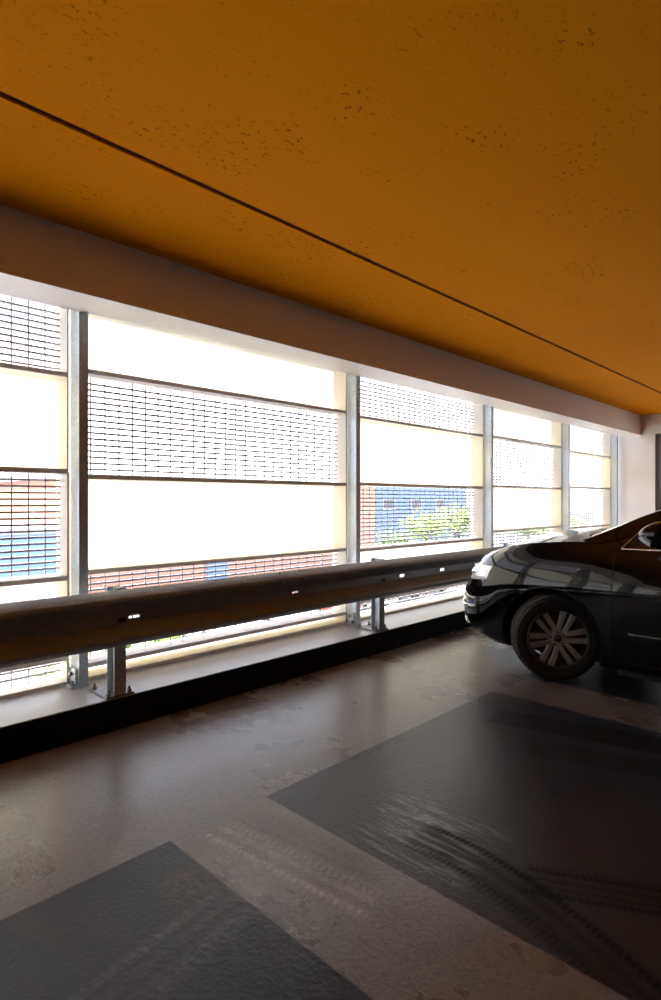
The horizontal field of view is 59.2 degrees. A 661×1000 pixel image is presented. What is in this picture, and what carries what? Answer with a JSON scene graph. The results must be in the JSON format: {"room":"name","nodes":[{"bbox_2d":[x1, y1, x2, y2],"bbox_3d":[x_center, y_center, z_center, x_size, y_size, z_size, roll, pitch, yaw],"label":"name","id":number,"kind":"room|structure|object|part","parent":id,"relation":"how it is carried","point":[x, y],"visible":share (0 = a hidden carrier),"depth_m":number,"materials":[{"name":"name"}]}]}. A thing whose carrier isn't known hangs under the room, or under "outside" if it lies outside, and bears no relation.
{"room":"parking garage","nodes":[
{"label":"parking garage","id":0,"kind":"room"},
{"bbox_2d":[0,204,640,436],"bbox_3d":[-1.120,-1.330,3.964,0.645,0.340,20.100,0,0,44],"label":"beam","id":1,"kind":"structure","parent":0,"point":[31,245],"depth_m":4.06,"materials":[{"name":"white paint"}]},
{"bbox_2d":[0,269,640,434],"bbox_3d":[-1.242,-1.163,3.384,0.016,0.018,19.100,0,0,44],"label":"trim","id":2,"kind":"structure","parent":1,"relation":"attached to","point":[5,272],"depth_m":4.00,"materials":[{"name":"white paint"}]},
{"bbox_2d":[0,626,660,999],"bbox_3d":[3.310,1.455,-0.371,11.750,0.250,20.100,0,0,44],"label":"floor","id":3,"kind":"structure","parent":0,"point":[442,817],"depth_m":2.27,"materials":[{"name":"grey concrete"}]},
{"bbox_2d":[0,590,471,763],"bbox_3d":[-1.157,1.462,4.000,0.750,0.635,20.100,0,0,44],"label":"kerb","id":4,"kind":"object","parent":3,"relation":"on","point":[41,721],"visible":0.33,"depth_m":3.87,"materials":[{"name":"paint"}]},
{"bbox_2d":[0,297,68,699],"bbox_3d":[-2.546,-0.043,2.831,0.200,2.375,2.421,0,0,44],"label":"window","id":5,"kind":"structure","parent":4,"relation":"attached to","point":[34,402],"depth_m":3.60,"materials":[{"name":"glass"}]},
{"bbox_3d":[-2.590,0.728,2.874,0.006,0.465,2.397,0,0,44],"label":"translucent panel","id":6,"kind":"part","parent":5,"relation":"part of","materials":[{"name":"white glass"}]},
{"bbox_3d":[-2.590,-0.485,2.874,0.006,0.570,2.397,0,0,44],"label":"translucent panel","id":7,"kind":"part","parent":5,"relation":"part of","materials":[{"name":"white glass"}]},
{"bbox_3d":[-2.546,1.134,2.831,0.200,0.022,2.421,0,0,44],"label":"sill","id":8,"kind":"part","parent":5,"relation":"part of","materials":[{"name":"beige metal"}]},
{"bbox_2d":[64,310,89,689],"bbox_3d":[-1.586,-0.043,3.621,0.148,2.375,0.112,0,0,44],"label":"post","id":9,"kind":"object","parent":4,"relation":"on","point":[78,668],"visible":0.8,"depth_m":3.60,"materials":[{"name":"metal"}]},
{"bbox_3d":[-1.586,1.139,3.621,0.148,0.012,0.112,0,0,44],"label":"plate","id":10,"kind":"part","parent":9,"relation":"part of","materials":[{"name":"metal"}]},
{"bbox_2d":[88,316,346,679],"bbox_3d":[-0.777,-0.043,4.640,0.200,2.375,2.456,0,0,44],"label":"window","id":11,"kind":"structure","parent":4,"relation":"attached to","point":[145,522],"depth_m":4.49,"materials":[{"name":"glass"}]},
{"bbox_3d":[-0.820,1.094,4.682,0.006,0.058,2.432,0,0,44],"label":"translucent panel","id":12,"kind":"part","parent":11,"relation":"part of","materials":[{"name":"white glass"}]},
{"bbox_3d":[-0.820,0.150,4.682,0.006,0.580,2.432,0,0,44],"label":"translucent panel","id":13,"kind":"part","parent":11,"relation":"part of","materials":[{"name":"white glass"}]},
{"bbox_3d":[-0.820,-1.038,4.682,0.006,0.385,2.432,0,0,44],"label":"translucent panel","id":14,"kind":"part","parent":11,"relation":"part of","materials":[{"name":"white glass"}]},
{"bbox_3d":[-0.777,1.134,4.640,0.200,0.022,2.456,0,0,44],"label":"sill","id":15,"kind":"part","parent":11,"relation":"part of","materials":[{"name":"beige metal"}]},
{"bbox_2d":[0,544,512,699],"bbox_3d":[-1.381,0.827,3.345,0.326,0.637,18.650,0,0,44],"label":"guard rail","id":16,"kind":"object","parent":4,"relation":"on","point":[35,630],"visible":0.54,"depth_m":3.69,"materials":[{"name":"metal"}]},
{"bbox_3d":[-1.310,1.139,3.486,0.232,0.013,0.170,0,0,44],"label":"plate","id":17,"kind":"part","parent":16,"relation":"part of","materials":[{"name":"grey metal"}]},
{"bbox_3d":[-1.267,0.821,3.443,0.099,0.625,0.072,0,0,44],"label":"rail post","id":18,"kind":"part","parent":16,"relation":"part of","materials":[{"name":"metal"}]},
{"bbox_3d":[0.376,1.139,5.208,0.232,0.013,0.170,0,0,44],"label":"plate","id":19,"kind":"part","parent":16,"relation":"part of","materials":[{"name":"grey metal"}]},
{"bbox_3d":[0.419,0.821,5.166,0.099,0.625,0.072,0,0,44],"label":"rail post","id":20,"kind":"part","parent":16,"relation":"part of","materials":[{"name":"metal"}]},
{"bbox_2d":[345,374,360,624],"bbox_3d":[0.196,-0.043,5.442,0.148,2.375,0.112,0,0,44],"label":"post","id":21,"kind":"object","parent":4,"relation":"on","point":[353,381],"visible":0.77,"depth_m":5.42,"materials":[{"name":"metal"}]},
{"bbox_2d":[360,378,482,619],"bbox_3d":[0.987,-0.043,6.441,0.200,2.375,2.402,0,0,44],"label":"window","id":22,"kind":"structure","parent":4,"relation":"attached to","point":[393,452],"depth_m":6.43,"materials":[{"name":"glass"}]},
{"bbox_3d":[0.987,1.134,6.441,0.200,0.022,2.402,0,0,44],"label":"sill","id":23,"kind":"part","parent":22,"relation":"part of","materials":[{"name":"beige metal"}]},
{"bbox_3d":[0.943,0.725,6.484,0.006,0.470,2.378,0,0,44],"label":"translucent panel","id":24,"kind":"part","parent":22,"relation":"part of","materials":[{"name":"white glass"}]},
{"bbox_3d":[0.943,-0.487,6.484,0.006,0.615,2.378,0,0,44],"label":"translucent panel","id":25,"kind":"part","parent":22,"relation":"part of","materials":[{"name":"white glass"}]},
{"bbox_2d":[483,405,493,547],"bbox_3d":[1.940,-0.043,7.225,0.148,2.375,0.112,0,0,44],"label":"post","id":26,"kind":"object","parent":4,"relation":"on","point":[488,412],"visible":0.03,"depth_m":7.21,"materials":[{"name":"metal"}]},
{"bbox_2d":[494,409,560,546],"bbox_3d":[2.675,-0.043,8.167,0.200,2.375,2.243,0,0,44],"label":"window","id":27,"kind":"structure","parent":4,"relation":"attached to","point":[517,508],"depth_m":8.37,"materials":[{"name":"glass"}]},
{"bbox_3d":[2.632,0.100,8.210,0.006,0.550,2.219,0,0,44],"label":"translucent panel","id":28,"kind":"part","parent":27,"relation":"part of","materials":[{"name":"white glass"}]},
{"bbox_3d":[2.632,-1.035,8.210,0.006,0.390,2.219,0,0,44],"label":"translucent panel","id":29,"kind":"part","parent":27,"relation":"part of","materials":[{"name":"white glass"}]},
{"bbox_2d":[561,423,569,530],"bbox_3d":[3.574,-0.043,8.894,0.148,2.375,0.112,0,0,44],"label":"post","id":30,"kind":"object","parent":4,"relation":"on","point":[565,428],"visible":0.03,"depth_m":8.88,"materials":[{"name":"metal"}]},
{"bbox_2d":[570,425,610,529],"bbox_3d":[4.231,-0.043,9.758,0.200,2.375,2.023,0,0,44],"label":"window","id":31,"kind":"structure","parent":4,"relation":"attached to","point":[588,470],"depth_m":10.09,"materials":[{"name":"clear glass"},{"name":"steel"}]},
{"bbox_3d":[4.188,-0.500,9.800,0.006,0.530,1.999,0,0,44],"label":"translucent panel","id":32,"kind":"part","parent":31,"relation":"part of","materials":[{"name":"white glass"}]},
{"bbox_2d":[611,434,617,526],"bbox_3d":[5.053,-0.043,10.405,0.148,2.375,0.112,0,0,44],"label":"post","id":33,"kind":"object","parent":4,"relation":"on","point":[614,439],"visible":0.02,"depth_m":10.38,"materials":[{"name":"metal"}]},
{"bbox_2d":[463,510,660,682],"bbox_3d":[3.209,0.581,3.995,4.775,1.512,2.318,0,0,44],"label":"car","id":34,"kind":"object","parent":3,"relation":"on","point":[579,598],"visible":1,"depth_m":4.26,"materials":[{"name":"black paint"}]},
{"bbox_2d":[464,603,468,618],"bbox_3d":[1.191,0.950,5.112,0.036,0.122,0.324,0,0,11],"label":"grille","id":35,"kind":"object","parent":34,"relation":"attached to","point":[465,604],"depth_m":4.97,"materials":[{"name":"black plastic"}]},
{"bbox_3d":[2.379,0.707,3.750,0.975,0.783,0.312,0,0,44],"label":"door","id":36,"kind":"part","parent":34,"relation":"part of","materials":[{"name":"black paint"}]},
{"bbox_3d":[2.869,0.111,3.328,2.204,0.453,0.218,0,0,44],"label":"window trim","id":37,"kind":"part","parent":34,"relation":"part of","materials":[{"name":"silver metal"}]},
{"bbox_3d":[2.361,0.891,3.554,1.026,0.021,0.012,0,0,44],"label":"moulding","id":38,"kind":"part","parent":34,"relation":"part of","materials":[{"name":"silver metal"}]},
{"bbox_2d":[638,521,660,549],"bbox_3d":[2.093,0.234,3.726,0.180,0.211,0.374,0,0,44],"label":"mirror","id":39,"kind":"object","parent":34,"relation":"attached to","point":[650,535],"depth_m":3.59,"materials":[{"name":"metal"}]},
{"bbox_2d":[0,0,660,414],"bbox_3d":[3.042,-1.650,-0.108,12.500,0.300,20.100,0,0,44],"label":"ceiling","id":40,"kind":"structure","parent":0,"point":[476,180],"depth_m":2.50,"materials":[{"name":"orange concrete"}]},
{"bbox_2d":[597,434,654,524],"bbox_3d":[5.429,0.085,10.567,0.980,2.490,0.500,0,0,44],"label":"column corner","id":41,"kind":"structure","parent":0,"point":[636,453],"depth_m":10.27,"materials":[{"name":"white paint"}]},
{"bbox_2d":[641,414,660,434],"bbox_3d":[9.814,-1.330,6.276,11.750,0.340,0.500,0,0,44],"label":"beam","id":42,"kind":"structure","parent":0,"point":[650,424],"depth_m":10.09,"materials":[{"name":"white paint"}]},
{"bbox_3d":[6.698,1.362,9.326,2.570,0.435,0.500,0,0,44],"label":"kerb","id":43,"kind":"object","parent":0,"visible":0},
{"bbox_2d":[655,434,660,510],"bbox_3d":[5.685,-0.007,10.076,0.068,2.305,0.145,0,0,44],"label":"post","id":44,"kind":"object","parent":43,"relation":"on","point":[657,436],"visible":0.55,"depth_m":10.03,"materials":[{"name":"concrete"}]},
{"label":"outside","id":45,"kind":"structure","parent":0,"visible":0},
{"bbox_2d":[0,586,464,684],"bbox_3d":[1.360,4.780,19.656,17.450,0.300,150.000,0,0,44],"label":"ground","id":46,"kind":"structure","parent":45,"point":[185,636],"depth_m":17.79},
{"bbox_2d":[17,666,56,681],"bbox_3d":[-6.015,4.045,12.427,1.278,1.132,1.260,0,0,0],"label":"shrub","id":47,"kind":"object","parent":46,"relation":"on","point":[51,667],"visible":0.02,"depth_m":12.41,"materials":[{"name":"green plant"}]},
{"bbox_2d":[41,653,92,673],"bbox_3d":[-6.762,4.080,14.828,1.293,1.090,1.184,0,0,16],"label":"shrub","id":48,"kind":"object","parent":46,"relation":"on","point":[54,666],"visible":0.05,"depth_m":14.67,"materials":[{"name":"green plant"}]},
{"bbox_2d":[96,643,138,654],"bbox_3d":[-5.985,4.101,16.354,1.269,1.136,1.311,0,0,44],"label":"shrub","id":49,"kind":"object","parent":46,"relation":"on","point":[135,645],"visible":0.02,"depth_m":16.27,"materials":[{"name":"green plant"}]},
{"bbox_2d":[143,634,187,644],"bbox_3d":[-5.000,4.081,17.603,1.360,1.074,1.232,0,0,44],"label":"shrub","id":50,"kind":"object","parent":46,"relation":"on","point":[178,637],"visible":0.12,"depth_m":17.35,"materials":[{"name":"green plant"}]},
{"bbox_2d":[188,620,262,635],"bbox_3d":[-4.182,3.908,19.483,4.270,1.436,1.810,0,0,44],"label":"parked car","id":51,"kind":"object","parent":46,"relation":"on","point":[261,621],"visible":0.02,"depth_m":18.02,"materials":[{"name":"white"}]},
{"bbox_2d":[265,610,317,621],"bbox_3d":[-2.508,3.908,21.622,4.270,1.436,1.810,0,0,44],"label":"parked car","id":52,"kind":"object","parent":46,"relation":"on","point":[316,611],"visible":0.05,"depth_m":19.99,"materials":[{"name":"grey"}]},
{"bbox_2d":[292,591,361,611],"bbox_3d":[-0.834,3.908,23.762,4.270,1.436,1.810,0,0,44],"label":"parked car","id":53,"kind":"object","parent":46,"relation":"on","point":[331,608],"visible":0.02,"depth_m":22.06,"materials":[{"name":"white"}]},
{"bbox_2d":[360,599,397,610],"bbox_3d":[0.840,3.908,25.901,4.270,1.436,1.810,0,0,44],"label":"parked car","id":54,"kind":"object","parent":46,"relation":"on","point":[389,601],"visible":0.03,"depth_m":24.55,"materials":[{"name":"white"}]},
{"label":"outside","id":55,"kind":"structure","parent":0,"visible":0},
{"bbox_2d":[129,512,596,617],"bbox_3d":[-79.925,4.780,148.164,278.500,0.300,400.000,0,0,44],"label":"road","id":56,"kind":"structure","parent":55,"point":[582,513],"depth_m":75.91,"materials":[{"name":"grey asphalt"}]},
{"bbox_2d":[0,524,56,577],"bbox_3d":[-15.179,2.855,23.808,5.400,3.550,6.200,0,0,44],"label":"shed","id":57,"kind":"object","parent":56,"relation":"on","point":[14,528],"visible":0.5,"depth_m":23.36,"materials":[{"name":"blue"}]},
{"bbox_2d":[0,473,376,595],"bbox_3d":[-8.604,1.705,36.961,12.400,5.850,21.600,0,0,44],"label":"brick building","id":58,"kind":"structure","parent":56,"relation":"on","point":[35,476],"depth_m":29.47,"materials":[{"name":"red brick"}]},
{"bbox_3d":[-6.019,3.430,31.003,0.130,2.400,1.300,0,0,44],"label":"door","id":59,"kind":"part","parent":58,"relation":"part of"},
{"bbox_2d":[376,528,416,544],"bbox_3d":[4.766,3.273,43.490,3.846,2.733,3.658,0,0,44],"label":"tree","id":60,"kind":"object","parent":56,"relation":"on","point":[395,534],"visible":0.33,"depth_m":43.19,"materials":[{"name":"green plant"}]},
{"bbox_2d":[376,487,466,543],"bbox_3d":[6.288,1.355,72.197,12.400,6.550,20.400,0,0,44],"label":"blue hall","id":61,"kind":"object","parent":56,"relation":"on","point":[377,488],"visible":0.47,"depth_m":66.53,"materials":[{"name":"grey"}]},
{"bbox_3d":[6.434,0.330,63.660,0.030,1.040,1.840,0,0,44],"label":"pane","id":62,"kind":"part","parent":61,"relation":"part of","materials":[{"name":"grey glass"}]},
{"bbox_3d":[9.930,0.330,67.234,0.030,1.040,1.840,0,0,44],"label":"pane","id":63,"kind":"part","parent":61,"relation":"part of","materials":[{"name":"grey glass"}]},
{"bbox_3d":[13.427,0.330,70.808,0.030,1.040,1.840,0,0,44],"label":"pane","id":64,"kind":"part","parent":61,"relation":"part of","materials":[{"name":"grey glass"}]},
{"bbox_2d":[399,508,456,541],"bbox_3d":[8.104,2.558,48.131,4.983,4.159,4.751,0,0,-8],"label":"tree","id":65,"kind":"object","parent":56,"relation":"on","point":[421,518],"visible":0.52,"depth_m":47.69,"materials":[{"name":"green plant"}]},
{"bbox_2d":[430,503,470,538],"bbox_3d":[11.328,2.326,52.609,5.247,4.624,5.374,0,0,44],"label":"tree","id":66,"kind":"object","parent":56,"relation":"on","point":[459,510],"visible":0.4,"depth_m":51.82,"materials":[{"name":"green plant"}]},
{"bbox_2d":[467,474,525,532],"bbox_3d":[21.613,-0.070,93.578,12.600,9.400,20.400,0,0,44],"label":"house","id":67,"kind":"structure","parent":56,"relation":"on","point":[494,474],"depth_m":93.35,"materials":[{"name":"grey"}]},
{"bbox_2d":[504,528,549,540],"bbox_3d":[18.375,2.823,54.519,5.002,3.631,4.929,0,0,44],"label":"tree","id":68,"kind":"object","parent":56,"relation":"on","point":[548,528],"visible":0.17,"depth_m":53.97,"materials":[{"name":"green plant"}]},
{"bbox_2d":[546,515,589,531],"bbox_3d":[23.357,2.943,58.224,5.056,3.392,4.849,0,0,44],"label":"tree","id":69,"kind":"object","parent":56,"relation":"on","point":[573,515],"visible":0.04,"depth_m":57.33,"materials":[{"name":"green plant"}]}
]}

